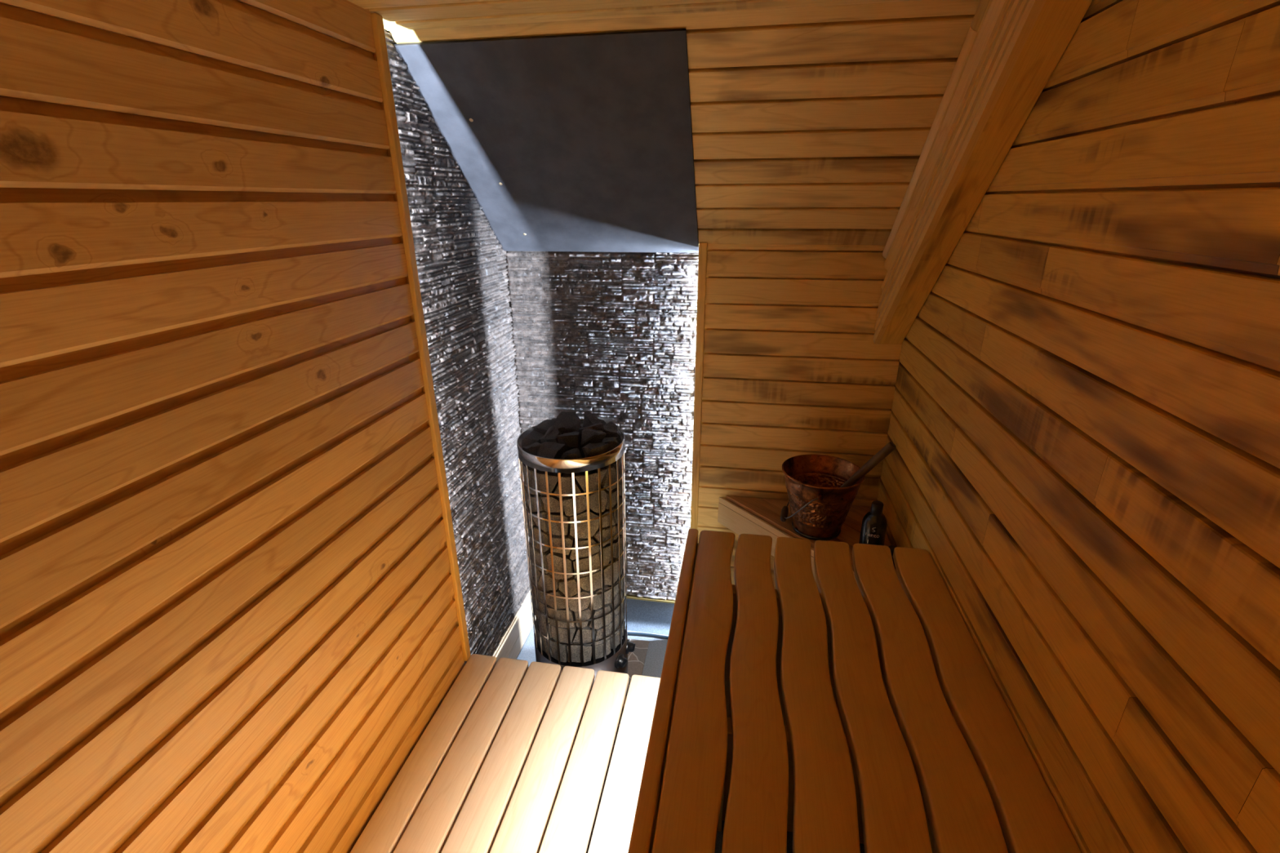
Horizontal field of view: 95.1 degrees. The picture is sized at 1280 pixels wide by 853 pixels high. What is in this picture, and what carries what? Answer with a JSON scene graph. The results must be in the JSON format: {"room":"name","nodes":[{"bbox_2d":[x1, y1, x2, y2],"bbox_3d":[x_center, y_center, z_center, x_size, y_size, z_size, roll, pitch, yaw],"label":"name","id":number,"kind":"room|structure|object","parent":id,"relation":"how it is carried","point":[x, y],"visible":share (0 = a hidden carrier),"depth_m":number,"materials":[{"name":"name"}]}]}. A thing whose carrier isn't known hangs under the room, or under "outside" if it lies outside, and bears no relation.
{"room":"spa","nodes":[
{"label":"spa","id":0,"kind":"room"},
{"bbox_2d":[0,0,530,852],"bbox_3d":[-0.663,0.325,0.924,0.051,1.972,2.681,3,21,9],"label":"wall","id":1,"kind":"structure","parent":0,"point":[228,620],"depth_m":0.89,"materials":[{"name":"brown wood"}]},
{"bbox_2d":[370,12,471,661],"bbox_3d":[-0.520,-0.063,1.457,0.013,1.624,0.026,3,21,9],"label":"trim","id":2,"kind":"structure","parent":1,"relation":"attached to","point":[377,22],"depth_m":1.36,"materials":[{"name":"brown wood"}]},
{"bbox_2d":[492,590,535,662],"bbox_3d":[-0.516,0.875,2.124,0.026,0.162,0.819,3,21,9],"label":"baseboard","id":3,"kind":"structure","parent":1,"relation":"attached to","point":[517,633],"depth_m":2.27,"materials":[{"name":"white wood"}]},
{"bbox_2d":[347,0,920,31],"bbox_3d":[-0.096,-0.464,0.212,1.299,0.015,2.130,3,21,9],"label":"ceiling","id":4,"kind":"structure","parent":0,"point":[397,15],"depth_m":1.15,"materials":[{"name":"wood"}]},
{"bbox_2d":[389,0,980,244],"bbox_3d":[0.134,-0.712,1.512,1.299,0.508,0.550,3,21,9],"label":"ceiling","id":5,"kind":"structure","parent":0,"point":[811,125],"depth_m":1.34,"materials":[{"name":"wood"}]},
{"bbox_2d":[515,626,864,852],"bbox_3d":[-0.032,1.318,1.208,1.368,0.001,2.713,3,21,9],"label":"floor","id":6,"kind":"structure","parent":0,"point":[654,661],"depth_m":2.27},
{"bbox_2d":[350,653,660,852],"bbox_3d":[-0.343,1.242,0.869,0.686,0.389,1.991,3,21,9],"label":"bench","id":7,"kind":"object","parent":6,"relation":"on","point":[484,775],"visible":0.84,"depth_m":1.42,"materials":[{"name":"brown wood"}]},
{"bbox_2d":[540,638,648,780],"bbox_3d":[-0.200,0.967,2.107,0.375,0.006,0.619,3,21,9],"label":"floor tile","id":8,"kind":"structure","parent":6,"relation":"on","point":[636,660],"depth_m":2.25,"materials":[{"name":"tile"}]},
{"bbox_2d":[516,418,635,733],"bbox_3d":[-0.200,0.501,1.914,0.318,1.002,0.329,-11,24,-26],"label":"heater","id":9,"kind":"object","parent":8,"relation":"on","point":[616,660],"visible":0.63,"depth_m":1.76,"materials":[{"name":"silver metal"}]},
{"bbox_2d":[537,630,551,656],"bbox_3d":[-0.284,0.692,1.913,0.079,0.077,0.065,-14,25,-31],"label":"stone","id":10,"kind":"object","parent":9,"relation":"on","point":[544,643],"visible":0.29,"depth_m":1.89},
{"bbox_2d":[540,620,551,638],"bbox_3d":[-0.283,0.626,1.882,0.062,0.075,0.082,15,26,35],"label":"stone","id":11,"kind":"object","parent":10,"relation":"on","point":[543,624],"visible":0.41,"depth_m":1.85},
{"bbox_2d":[534,597,549,622],"bbox_3d":[-0.286,0.576,1.869,0.080,0.080,0.075,-17,27,-37],"label":"stone","id":12,"kind":"object","parent":11,"relation":"on","point":[541,606],"visible":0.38,"depth_m":1.84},
{"bbox_2d":[532,577,550,603],"bbox_3d":[-0.294,0.504,1.849,0.064,0.073,0.079,18,28,40],"label":"stone","id":13,"kind":"object","parent":12,"relation":"on","point":[540,595],"visible":0.35,"depth_m":1.82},
{"bbox_2d":[531,564,542,580],"bbox_3d":[-0.296,0.447,1.829,0.074,0.055,0.070,-10,23,-23],"label":"stone","id":14,"kind":"object","parent":13,"relation":"on","point":[539,572],"visible":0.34,"depth_m":1.80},
{"bbox_2d":[528,542,536,565],"bbox_3d":[-0.306,0.391,1.829,0.078,0.077,0.076,-10,23,-24],"label":"stone","id":15,"kind":"object","parent":14,"relation":"on","point":[531,548],"visible":0.21,"depth_m":1.80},
{"bbox_2d":[527,524,534,546],"bbox_3d":[-0.305,0.335,1.807,0.075,0.069,0.061,-8,23,-20],"label":"stone","id":16,"kind":"object","parent":15,"relation":"on","point":[528,529],"visible":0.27,"depth_m":1.79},
{"bbox_2d":[525,503,537,528],"bbox_3d":[-0.307,0.266,1.781,0.077,0.076,0.086,-11,24,-27],"label":"stone","id":17,"kind":"object","parent":16,"relation":"on","point":[528,520],"visible":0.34,"depth_m":1.75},
{"bbox_2d":[523,480,532,503],"bbox_3d":[-0.310,0.192,1.765,0.077,0.074,0.082,-5,22,-11],"label":"stone","id":18,"kind":"object","parent":17,"relation":"on","point":[525,491],"visible":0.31,"depth_m":1.73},
{"bbox_2d":[526,493,544,512],"bbox_3d":[-0.285,0.217,1.727,0.077,0.072,0.085,-18,27,-38],"label":"stone","id":19,"kind":"object","parent":17,"relation":"on","point":[533,497],"visible":0.41,"depth_m":1.69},
{"bbox_2d":[522,462,539,494],"bbox_3d":[-0.295,0.151,1.714,0.075,0.090,0.089,-17,27,-36],"label":"stone","id":20,"kind":"object","parent":19,"relation":"on","point":[531,482],"visible":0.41,"depth_m":1.69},
{"bbox_2d":[522,442,541,455],"bbox_3d":[-0.300,0.075,1.684,0.091,0.057,0.066,18,28,39],"label":"stone","id":21,"kind":"object","parent":20,"relation":"on","point":[532,449],"visible":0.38,"depth_m":1.66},
{"bbox_2d":[540,426,560,444],"bbox_3d":[-0.253,0.046,1.719,0.069,0.084,0.077,8,23,20],"label":"stone","id":22,"kind":"object","parent":9,"relation":"in","point":[553,432],"visible":0.41,"depth_m":1.70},
{"bbox_2d":[546,637,568,662],"bbox_3d":[-0.253,0.700,1.887,0.070,0.080,0.076,9,23,22],"label":"stone","id":23,"kind":"object","parent":9,"relation":"on","point":[553,646],"visible":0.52,"depth_m":1.86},
{"bbox_2d":[551,612,576,643],"bbox_3d":[-0.234,0.637,1.856,0.082,0.073,0.079,3,21,9],"label":"stone","id":24,"kind":"object","parent":23,"relation":"on","point":[562,632],"visible":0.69,"depth_m":1.82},
{"bbox_2d":[546,604,574,628],"bbox_3d":[-0.241,0.577,1.835,0.091,0.071,0.082,3,21,9],"label":"stone","id":25,"kind":"object","parent":24,"relation":"on","point":[562,613],"visible":0.57,"depth_m":1.80,"materials":[{"name":"stone"}]},
{"bbox_2d":[546,587,568,608],"bbox_3d":[-0.252,0.519,1.816,0.073,0.071,0.079,3,21,9],"label":"stone","id":26,"kind":"object","parent":25,"relation":"on","point":[561,602],"visible":0.5,"depth_m":1.78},
{"bbox_2d":[538,573,559,591],"bbox_3d":[-0.262,0.468,1.805,0.074,0.070,0.076,13,25,31],"label":"stone","id":27,"kind":"object","parent":26,"relation":"on","point":[548,577],"visible":0.51,"depth_m":1.77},
{"bbox_2d":[534,548,551,573],"bbox_3d":[-0.278,0.397,1.789,0.054,0.077,0.079,18,28,39],"label":"stone","id":28,"kind":"object","parent":27,"relation":"on","point":[537,552],"visible":0.43,"depth_m":1.76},
{"bbox_2d":[533,527,552,551],"bbox_3d":[-0.278,0.327,1.761,0.073,0.075,0.078,-19,28,-40],"label":"stone","id":29,"kind":"object","parent":28,"relation":"on","point":[544,535],"visible":0.46,"depth_m":1.73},
{"bbox_2d":[531,510,551,532],"bbox_3d":[-0.277,0.262,1.735,0.062,0.067,0.075,17,27,37],"label":"stone","id":30,"kind":"object","parent":29,"relation":"on","point":[544,524],"visible":0.41,"depth_m":1.70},
{"bbox_2d":[554,411,581,434],"bbox_3d":[-0.218,0.014,1.777,0.075,0.100,0.088,3,21,9],"label":"stone","id":31,"kind":"object","parent":9,"relation":"in","point":[566,422],"visible":0.55,"depth_m":1.76,"materials":[{"name":"stone"}]},
{"bbox_2d":[556,431,579,451],"bbox_3d":[-0.202,0.054,1.704,0.062,0.080,0.078,3,21,9],"label":"stone","id":32,"kind":"object","parent":9,"relation":"in","point":[571,440],"visible":0.54,"depth_m":1.67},
{"bbox_2d":[566,635,591,662],"bbox_3d":[-0.186,0.705,1.875,0.077,0.077,0.079,3,21,9],"label":"stone","id":33,"kind":"object","parent":9,"relation":"on","point":[587,649],"visible":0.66,"depth_m":1.85,"materials":[{"name":"stone"}]},
{"bbox_2d":[573,622,595,644],"bbox_3d":[-0.182,0.649,1.858,0.073,0.070,0.074,-5,22,-13],"label":"stone","id":34,"kind":"object","parent":33,"relation":"on","point":[586,631],"visible":0.62,"depth_m":1.82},
{"bbox_2d":[573,605,591,627],"bbox_3d":[-0.177,0.578,1.833,0.062,0.069,0.080,-3,21,-7],"label":"stone","id":35,"kind":"object","parent":34,"relation":"on","point":[586,613],"visible":0.47,"depth_m":1.80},
{"bbox_2d":[568,588,593,612],"bbox_3d":[-0.188,0.518,1.806,0.077,0.070,0.077,-6,22,-14],"label":"stone","id":36,"kind":"object","parent":35,"relation":"on","point":[573,603],"visible":0.65,"depth_m":1.77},
{"bbox_2d":[559,564,581,597],"bbox_3d":[-0.205,0.475,1.788,0.068,0.078,0.077,3,21,9],"label":"stone","id":37,"kind":"object","parent":36,"relation":"on","point":[572,589],"visible":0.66,"depth_m":1.75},
{"bbox_2d":[546,549,573,579],"bbox_3d":[-0.236,0.405,1.766,0.082,0.088,0.074,3,21,9],"label":"stone","id":38,"kind":"object","parent":37,"relation":"on","point":[557,557],"visible":0.73,"depth_m":1.74,"materials":[{"name":"stone"}]},
{"bbox_2d":[551,526,573,555],"bbox_3d":[-0.225,0.338,1.739,0.072,0.076,0.073,3,21,9],"label":"stone","id":39,"kind":"object","parent":38,"relation":"on","point":[557,540],"visible":0.6,"depth_m":1.70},
{"bbox_2d":[546,511,569,535],"bbox_3d":[-0.232,0.272,1.713,0.063,0.068,0.072,3,21,9],"label":"stone","id":40,"kind":"object","parent":39,"relation":"on","point":[556,526],"visible":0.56,"depth_m":1.68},
{"bbox_2d":[541,483,564,512],"bbox_3d":[-0.242,0.213,1.696,0.066,0.071,0.074,6,22,16],"label":"stone","id":41,"kind":"object","parent":40,"relation":"on","point":[554,502],"visible":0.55,"depth_m":1.66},
{"bbox_2d":[531,468,561,494],"bbox_3d":[-0.253,0.153,1.675,0.093,0.070,0.074,11,24,27],"label":"stone","id":42,"kind":"object","parent":41,"relation":"on","point":[553,477],"visible":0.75,"depth_m":1.64,"materials":[{"name":"stone"}]},
{"bbox_2d":[537,442,565,472],"bbox_3d":[-0.247,0.083,1.651,0.065,0.067,0.080,8,23,21],"label":"stone","id":43,"kind":"object","parent":42,"relation":"on","point":[547,450],"visible":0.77,"depth_m":1.63,"materials":[{"name":"stone"}]},
{"bbox_2d":[554,472,581,497],"bbox_3d":[-0.202,0.158,1.667,0.081,0.069,0.077,3,21,9],"label":"stone","id":44,"kind":"object","parent":41,"relation":"on","point":[566,479],"visible":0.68,"depth_m":1.64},
{"bbox_2d":[560,448,582,473],"bbox_3d":[-0.190,0.092,1.638,0.075,0.061,0.075,3,21,9],"label":"stone","id":45,"kind":"object","parent":44,"relation":"on","point":[574,453],"visible":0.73,"depth_m":1.61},
{"bbox_2d":[578,422,604,452],"bbox_3d":[-0.151,0.030,1.766,0.087,0.080,0.073,-1,21,-3],"label":"stone","id":46,"kind":"object","parent":9,"relation":"in","point":[599,426],"visible":0.29,"depth_m":1.74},
{"bbox_2d":[580,428,605,450],"bbox_3d":[-0.133,0.050,1.698,0.083,0.089,0.070,3,21,9],"label":"stone","id":47,"kind":"object","parent":9,"relation":"in","point":[588,435],"visible":0.65,"depth_m":1.67,"materials":[{"name":"stone"}]},
{"bbox_2d":[591,639,611,658],"bbox_3d":[-0.139,0.706,1.897,0.065,0.058,0.072,-16,26,-35],"label":"stone","id":48,"kind":"object","parent":9,"relation":"on","point":[599,649],"visible":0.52,"depth_m":1.87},
{"bbox_2d":[594,621,612,644],"bbox_3d":[-0.136,0.645,1.879,0.070,0.071,0.079,-16,26,-35],"label":"stone","id":49,"kind":"object","parent":48,"relation":"on","point":[598,635],"visible":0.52,"depth_m":1.85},
{"bbox_2d":[588,604,612,629],"bbox_3d":[-0.135,0.588,1.855,0.092,0.070,0.073,-14,25,-31],"label":"stone","id":50,"kind":"object","parent":49,"relation":"on","point":[598,623],"visible":0.64,"depth_m":1.83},
{"bbox_2d":[588,584,611,609],"bbox_3d":[-0.139,0.519,1.826,0.081,0.071,0.075,-15,26,-34],"label":"stone","id":51,"kind":"object","parent":50,"relation":"on","point":[597,600],"visible":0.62,"depth_m":1.80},
{"bbox_2d":[576,569,601,591],"bbox_3d":[-0.163,0.460,1.790,0.081,0.074,0.079,-9,23,-22],"label":"stone","id":52,"kind":"object","parent":51,"relation":"on","point":[584,581],"visible":0.58,"depth_m":1.76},
{"bbox_2d":[573,552,600,578],"bbox_3d":[-0.169,0.403,1.767,0.083,0.072,0.078,-8,22,-19],"label":"stone","id":53,"kind":"object","parent":52,"relation":"on","point":[584,562],"visible":0.66,"depth_m":1.73,"materials":[{"name":"stone"}]},
{"bbox_2d":[569,537,600,559],"bbox_3d":[-0.168,0.346,1.745,0.095,0.071,0.080,-5,22,-12],"label":"stone","id":54,"kind":"object","parent":53,"relation":"on","point":[582,553],"visible":0.62,"depth_m":1.71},
{"bbox_2d":[569,509,599,538],"bbox_3d":[-0.167,0.272,1.717,0.091,0.087,0.075,-6,22,-15],"label":"stone","id":55,"kind":"object","parent":54,"relation":"on","point":[582,527],"visible":0.68,"depth_m":1.69,"materials":[{"name":"stone"}]},
{"bbox_2d":[562,486,586,516],"bbox_3d":[-0.190,0.213,1.688,0.078,0.074,0.078,-4,21,-9],"label":"stone","id":56,"kind":"object","parent":55,"relation":"on","point":[580,500],"visible":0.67,"depth_m":1.65,"materials":[{"name":"stone"}]},
{"bbox_2d":[607,581,619,603],"bbox_3d":[-0.108,0.517,1.860,0.076,0.076,0.049,12,24,29],"label":"stone","id":57,"kind":"object","parent":50,"relation":"on","point":[616,589],"visible":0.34,"depth_m":1.84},
{"bbox_2d":[603,560,618,585],"bbox_3d":[-0.108,0.445,1.829,0.071,0.081,0.083,14,25,33],"label":"stone","id":58,"kind":"object","parent":57,"relation":"on","point":[607,571],"visible":0.48,"depth_m":1.80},
{"bbox_2d":[592,538,614,566],"bbox_3d":[-0.120,0.381,1.791,0.062,0.077,0.075,-19,28,-39],"label":"stone","id":59,"kind":"object","parent":58,"relation":"on","point":[606,548],"visible":0.44,"depth_m":1.76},
{"bbox_2d":[591,524,615,546],"bbox_3d":[-0.123,0.318,1.764,0.073,0.062,0.081,17,27,38],"label":"stone","id":60,"kind":"object","parent":59,"relation":"on","point":[606,531],"visible":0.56,"depth_m":1.74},
{"bbox_2d":[589,508,615,528],"bbox_3d":[-0.120,0.267,1.749,0.075,0.061,0.066,17,27,37],"label":"stone","id":61,"kind":"object","parent":60,"relation":"on","point":[605,520],"visible":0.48,"depth_m":1.72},
{"bbox_2d":[588,488,608,512],"bbox_3d":[-0.139,0.205,1.708,0.065,0.081,0.076,-17,26,-36],"label":"stone","id":62,"kind":"object","parent":61,"relation":"on","point":[593,497],"visible":0.48,"depth_m":1.68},
{"bbox_2d":[574,466,607,492],"bbox_3d":[-0.150,0.148,1.677,0.101,0.061,0.076,-12,24,-28],"label":"stone","id":63,"kind":"object","parent":62,"relation":"on","point":[593,477],"visible":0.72,"depth_m":1.65,"materials":[{"name":"stone"}]},
{"bbox_2d":[580,442,608,457],"bbox_3d":[-0.131,0.078,1.660,0.076,0.067,0.073,-10,23,-24],"label":"stone","id":64,"kind":"object","parent":63,"relation":"on","point":[590,449],"visible":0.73,"depth_m":1.63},
{"bbox_2d":[600,486,617,509],"bbox_3d":[-0.105,0.206,1.740,0.078,0.060,0.072,3,21,9],"label":"stone","id":65,"kind":"object","parent":61,"relation":"on","point":[614,492],"visible":0.38,"depth_m":1.72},
{"bbox_2d":[600,466,621,491],"bbox_3d":[-0.104,0.144,1.718,0.082,0.078,0.098,3,21,9],"label":"stone","id":66,"kind":"object","parent":65,"relation":"on","point":[605,482],"visible":0.5,"depth_m":1.69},
{"bbox_2d":[608,629,622,648],"bbox_3d":[-0.102,0.693,1.928,0.081,0.058,0.064,3,21,9],"label":"stone","id":67,"kind":"object","parent":9,"relation":"on","point":[617,636],"visible":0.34,"depth_m":1.91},
{"bbox_2d":[610,612,623,636],"bbox_3d":[-0.100,0.635,1.910,0.080,0.071,0.080,3,21,9],"label":"stone","id":68,"kind":"object","parent":67,"relation":"on","point":[616,616],"visible":0.37,"depth_m":1.89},
{"bbox_2d":[607,591,622,614],"bbox_3d":[-0.100,0.561,1.886,0.079,0.076,0.080,3,21,9],"label":"stone","id":69,"kind":"object","parent":68,"relation":"on","point":[616,599],"visible":0.37,"depth_m":1.86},
{"bbox_3d":[-0.094,0.645,2.032,0.095,0.076,0.092,3,21,9],"label":"stone","id":70,"kind":"object","parent":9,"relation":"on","visible":0},
{"bbox_2d":[621,599,624,615],"bbox_3d":[-0.090,0.598,1.959,0.083,0.068,0.083,3,21,9],"label":"stone","id":71,"kind":"object","parent":70,"relation":"on","point":[623,602],"visible":0.14,"depth_m":1.94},
{"bbox_3d":[-0.090,0.549,1.944,0.083,0.059,0.082,3,21,9],"label":"stone","id":72,"kind":"object","parent":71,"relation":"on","visible":0},
{"bbox_2d":[617,570,623,590],"bbox_3d":[-0.089,0.502,1.905,0.074,0.069,0.075,3,21,9],"label":"stone","id":73,"kind":"object","parent":72,"relation":"on","point":[622,574],"visible":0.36,"depth_m":1.89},
{"bbox_2d":[613,555,623,577],"bbox_3d":[-0.090,0.436,1.885,0.074,0.069,0.077,3,21,9],"label":"stone","id":74,"kind":"object","parent":73,"relation":"on","point":[621,557],"visible":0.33,"depth_m":1.86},
{"bbox_2d":[612,536,623,557],"bbox_3d":[-0.096,0.378,1.834,0.078,0.073,0.081,3,21,9],"label":"stone","id":75,"kind":"object","parent":74,"relation":"on","point":[615,553],"visible":0.31,"depth_m":1.81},
{"bbox_2d":[613,521,620,539],"bbox_3d":[-0.098,0.310,1.811,0.080,0.073,0.056,9,23,24],"label":"stone","id":76,"kind":"object","parent":75,"relation":"on","point":[615,525],"visible":0.12,"depth_m":1.78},
{"bbox_2d":[611,497,622,524],"bbox_3d":[-0.094,0.250,1.789,0.078,0.082,0.083,3,21,9],"label":"stone","id":77,"kind":"object","parent":76,"relation":"on","point":[615,513],"visible":0.38,"depth_m":1.77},
{"bbox_3d":[-0.097,0.582,2.018,0.077,0.064,0.074,3,21,9],"label":"stone","id":78,"kind":"object","parent":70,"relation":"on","visible":0},
{"bbox_3d":[-0.105,0.529,2.005,0.089,0.061,0.083,3,21,9],"label":"stone","id":79,"kind":"object","parent":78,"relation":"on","visible":0},
{"bbox_3d":[-0.096,0.479,1.958,0.086,0.082,0.085,3,21,9],"label":"stone","id":80,"kind":"object","parent":79,"relation":"on","visible":0},
{"bbox_3d":[-0.090,0.409,1.925,0.085,0.076,0.091,3,21,9],"label":"stone","id":81,"kind":"object","parent":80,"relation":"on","visible":0},
{"bbox_3d":[-0.091,0.352,1.900,0.086,0.068,0.090,3,21,9],"label":"stone","id":82,"kind":"object","parent":81,"relation":"on","visible":0},
{"bbox_2d":[619,511,622,535],"bbox_3d":[-0.087,0.300,1.861,0.083,0.084,0.086,3,21,9],"label":"stone","id":83,"kind":"object","parent":82,"relation":"on","point":[621,521],"visible":0.15,"depth_m":1.82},
{"bbox_3d":[-0.097,0.238,1.848,0.090,0.071,0.075,3,21,9],"label":"stone","id":84,"kind":"object","parent":83,"relation":"on","visible":0},
{"bbox_2d":[618,475,622,497],"bbox_3d":[-0.093,0.188,1.798,0.083,0.090,0.064,3,21,9],"label":"stone","id":85,"kind":"object","parent":84,"relation":"on","point":[620,483],"visible":0.16,"depth_m":1.77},
{"bbox_2d":[607,457,622,475],"bbox_3d":[-0.094,0.123,1.748,0.073,0.065,0.083,3,21,9],"label":"stone","id":86,"kind":"object","parent":85,"relation":"on","point":[614,464],"visible":0.28,"depth_m":1.73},
{"bbox_2d":[601,437,619,451],"bbox_3d":[-0.102,0.064,1.712,0.082,0.056,0.086,3,21,9],"label":"stone","id":87,"kind":"object","parent":86,"relation":"on","point":[612,442],"visible":0.3,"depth_m":1.69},
{"bbox_3d":[-0.095,0.159,1.848,0.090,0.086,0.093,3,21,9],"label":"stone","id":88,"kind":"object","parent":84,"relation":"on","visible":0},
{"bbox_3d":[-0.101,0.096,1.820,0.094,0.064,0.090,3,21,9],"label":"stone","id":89,"kind":"object","parent":88,"relation":"on","visible":0},
{"bbox_2d":[603,421,621,443],"bbox_3d":[-0.092,0.032,1.786,0.056,0.066,0.096,-7,22,-17],"label":"stone","id":90,"kind":"object","parent":89,"relation":"on","point":[611,429],"visible":0.48,"depth_m":1.76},
{"bbox_3d":[-0.282,0.396,1.978,0.094,0.078,0.095,3,21,9],"label":"stone","id":91,"kind":"object","parent":9,"relation":"in","visible":0},
{"bbox_3d":[-0.302,0.337,1.931,0.076,0.077,0.077,3,21,9],"label":"stone","id":92,"kind":"object","parent":91,"relation":"on","visible":0},
{"bbox_3d":[-0.296,0.289,1.900,0.087,0.075,0.080,3,21,9],"label":"stone","id":93,"kind":"object","parent":92,"relation":"on","visible":0},
{"bbox_3d":[-0.299,0.218,1.883,0.086,0.084,0.069,3,21,9],"label":"stone","id":94,"kind":"object","parent":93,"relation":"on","visible":0},
{"bbox_3d":[-0.295,0.140,1.860,0.080,0.073,0.079,3,21,9],"label":"stone","id":95,"kind":"object","parent":94,"relation":"on","visible":0},
{"bbox_3d":[-0.282,0.076,1.859,0.088,0.055,0.088,3,21,9],"label":"stone","id":96,"kind":"object","parent":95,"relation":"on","visible":0},
{"bbox_2d":[529,419,555,435],"bbox_3d":[-0.284,0.021,1.803,0.096,0.078,0.074,18,28,39],"label":"stone","id":97,"kind":"object","parent":96,"relation":"on","point":[542,428],"visible":0.41,"depth_m":1.78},
{"bbox_3d":[-0.311,0.475,1.943,0.081,0.059,0.088,3,21,9],"label":"stone","id":98,"kind":"object","parent":9,"relation":"in","visible":0},
{"bbox_3d":[-0.317,0.432,1.877,0.079,0.079,0.067,3,21,9],"label":"stone","id":99,"kind":"object","parent":98,"relation":"on","visible":0},
{"bbox_3d":[-0.316,0.356,1.858,0.075,0.067,0.071,3,21,9],"label":"stone","id":100,"kind":"object","parent":99,"relation":"on","visible":0},
{"bbox_3d":[-0.314,0.301,1.854,0.072,0.068,0.081,3,21,9],"label":"stone","id":101,"kind":"object","parent":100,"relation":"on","visible":0},
{"bbox_3d":[-0.316,0.243,1.825,0.077,0.075,0.071,3,21,9],"label":"stone","id":102,"kind":"object","parent":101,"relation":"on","visible":0},
{"bbox_3d":[-0.314,0.183,1.820,0.082,0.083,0.095,3,21,9],"label":"stone","id":103,"kind":"object","parent":102,"relation":"on","visible":0},
{"bbox_3d":[-0.310,0.106,1.804,0.082,0.075,0.077,3,21,9],"label":"stone","id":104,"kind":"object","parent":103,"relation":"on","visible":0},
{"bbox_2d":[521,430,543,448],"bbox_3d":[-0.321,0.051,1.750,0.078,0.057,0.091,10,23,24],"label":"stone","id":105,"kind":"object","parent":104,"relation":"on","point":[533,437],"visible":0.43,"depth_m":1.73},
{"bbox_2d":[627,631,668,639],"bbox_3d":[0.129,0.865,2.360,0.723,0.011,0.042,4,22,12],"label":"cable","id":106,"kind":"object","parent":6,"relation":"on","point":[628,633],"visible":0.2,"depth_m":2.39,"materials":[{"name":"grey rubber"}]},
{"bbox_2d":[627,528,1081,852],"bbox_3d":[0.251,1.052,0.725,0.605,0.842,2.068,3,21,9],"label":"bench","id":107,"kind":"object","parent":6,"relation":"on","point":[820,718],"visible":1,"depth_m":1.00,"materials":[{"name":"brown wood"}]},
{"bbox_2d":[504,244,902,600],"bbox_3d":[0.184,0.056,2.101,1.304,1.657,0.052,3,21,9],"label":"wall","id":108,"kind":"structure","parent":0,"point":[793,365],"depth_m":1.99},
{"bbox_2d":[393,28,698,253],"bbox_3d":[-0.185,-0.706,1.588,0.662,0.487,0.524,3,21,9],"label":"panel","id":109,"kind":"object","parent":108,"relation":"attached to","point":[583,142],"visible":0.96,"depth_m":1.48,"materials":[{"name":"paint"}]},
{"bbox_2d":[623,598,674,635],"bbox_3d":[0.187,0.788,2.379,1.304,0.141,0.034,3,21,9],"label":"baseboard","id":110,"kind":"structure","parent":108,"relation":"attached to","point":[643,616],"depth_m":2.42,"materials":[{"name":"metal"}]},
{"bbox_2d":[626,595,675,604],"bbox_3d":[-0.087,0.698,2.415,0.727,0.009,0.017,3,21,9],"label":"trim","id":111,"kind":"structure","parent":108,"relation":"attached to","point":[628,597],"depth_m":2.39,"materials":[{"name":"wood"}]},
{"bbox_2d":[690,242,707,529],"bbox_3d":[0.201,0.146,2.099,0.026,1.540,0.011,3,21,9],"label":"trim","id":112,"kind":"structure","parent":108,"relation":"attached to","point":[702,264],"depth_m":1.98,"materials":[{"name":"brown wood"}]},
{"bbox_2d":[717,495,897,585],"bbox_3d":[0.506,0.412,1.851,0.541,0.112,0.541,3,21,9],"label":"corner shelf","id":113,"kind":"object","parent":108,"relation":"attached to","point":[735,518],"visible":0.23,"depth_m":2.00,"materials":[{"name":"brown wood"}]},
{"bbox_2d":[780,454,865,540],"bbox_3d":[0.570,0.234,1.862,0.249,0.210,0.249,3,21,9],"label":"bucket","id":114,"kind":"object","parent":113,"relation":"on","point":[820,507],"visible":1,"depth_m":1.82,"materials":[{"name":"orange metal"}]},
{"bbox_2d":[840,441,896,487],"bbox_3d":[0.630,0.172,1.799,0.253,0.318,0.070,14,25,33],"label":"ladle","id":115,"kind":"object","parent":114,"relation":"in","point":[890,446],"visible":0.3,"depth_m":1.73,"materials":[{"name":"brown wood"}]},
{"bbox_2d":[858,500,887,545],"bbox_3d":[0.677,0.306,1.700,0.068,0.191,0.068,3,21,9],"label":"bottle","id":116,"kind":"object","parent":113,"relation":"on","point":[874,522],"visible":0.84,"depth_m":1.67,"materials":[{"name":"black plastic"}]},
{"bbox_2d":[876,0,1279,852],"bbox_3d":[0.603,0.421,0.716,0.015,2.154,2.668,3,21,9],"label":"wall","id":117,"kind":"structure","parent":0,"point":[1148,344],"depth_m":0.75,"materials":[{"name":"wood"}]},
{"bbox_2d":[872,0,1092,344],"bbox_3d":[0.677,-0.610,1.141,0.093,1.163,1.091,3,21,9],"label":"beam","id":118,"kind":"structure","parent":117,"relation":"attached to","point":[1011,50],"depth_m":1.18,"materials":[{"name":"brown wood"}]},
{"bbox_3d":[-0.114,0.330,1.935,0.080,0.081,0.092,3,21,9],"label":"stone","id":119,"kind":"object","parent":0,"visible":0},
{"bbox_3d":[-0.141,0.251,1.928,0.085,0.083,0.086,3,21,9],"label":"stone","id":120,"kind":"object","parent":119,"relation":"on","visible":0},
{"bbox_3d":[-0.160,0.204,1.915,0.077,0.064,0.083,3,21,9],"label":"stone","id":121,"kind":"object","parent":120,"relation":"on","visible":0},
{"bbox_3d":[-0.197,0.143,1.901,0.065,0.073,0.080,3,21,9],"label":"stone","id":122,"kind":"object","parent":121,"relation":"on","visible":0},
{"bbox_3d":[-0.173,0.080,1.871,0.052,0.070,0.073,3,21,9],"label":"stone","id":123,"kind":"object","parent":122,"relation":"on","visible":0},
{"bbox_2d":[582,411,606,427],"bbox_3d":[-0.141,0.004,1.833,0.086,0.079,0.074,3,21,9],"label":"stone","id":124,"kind":"object","parent":123,"relation":"on","point":[589,420],"visible":0.27,"depth_m":1.83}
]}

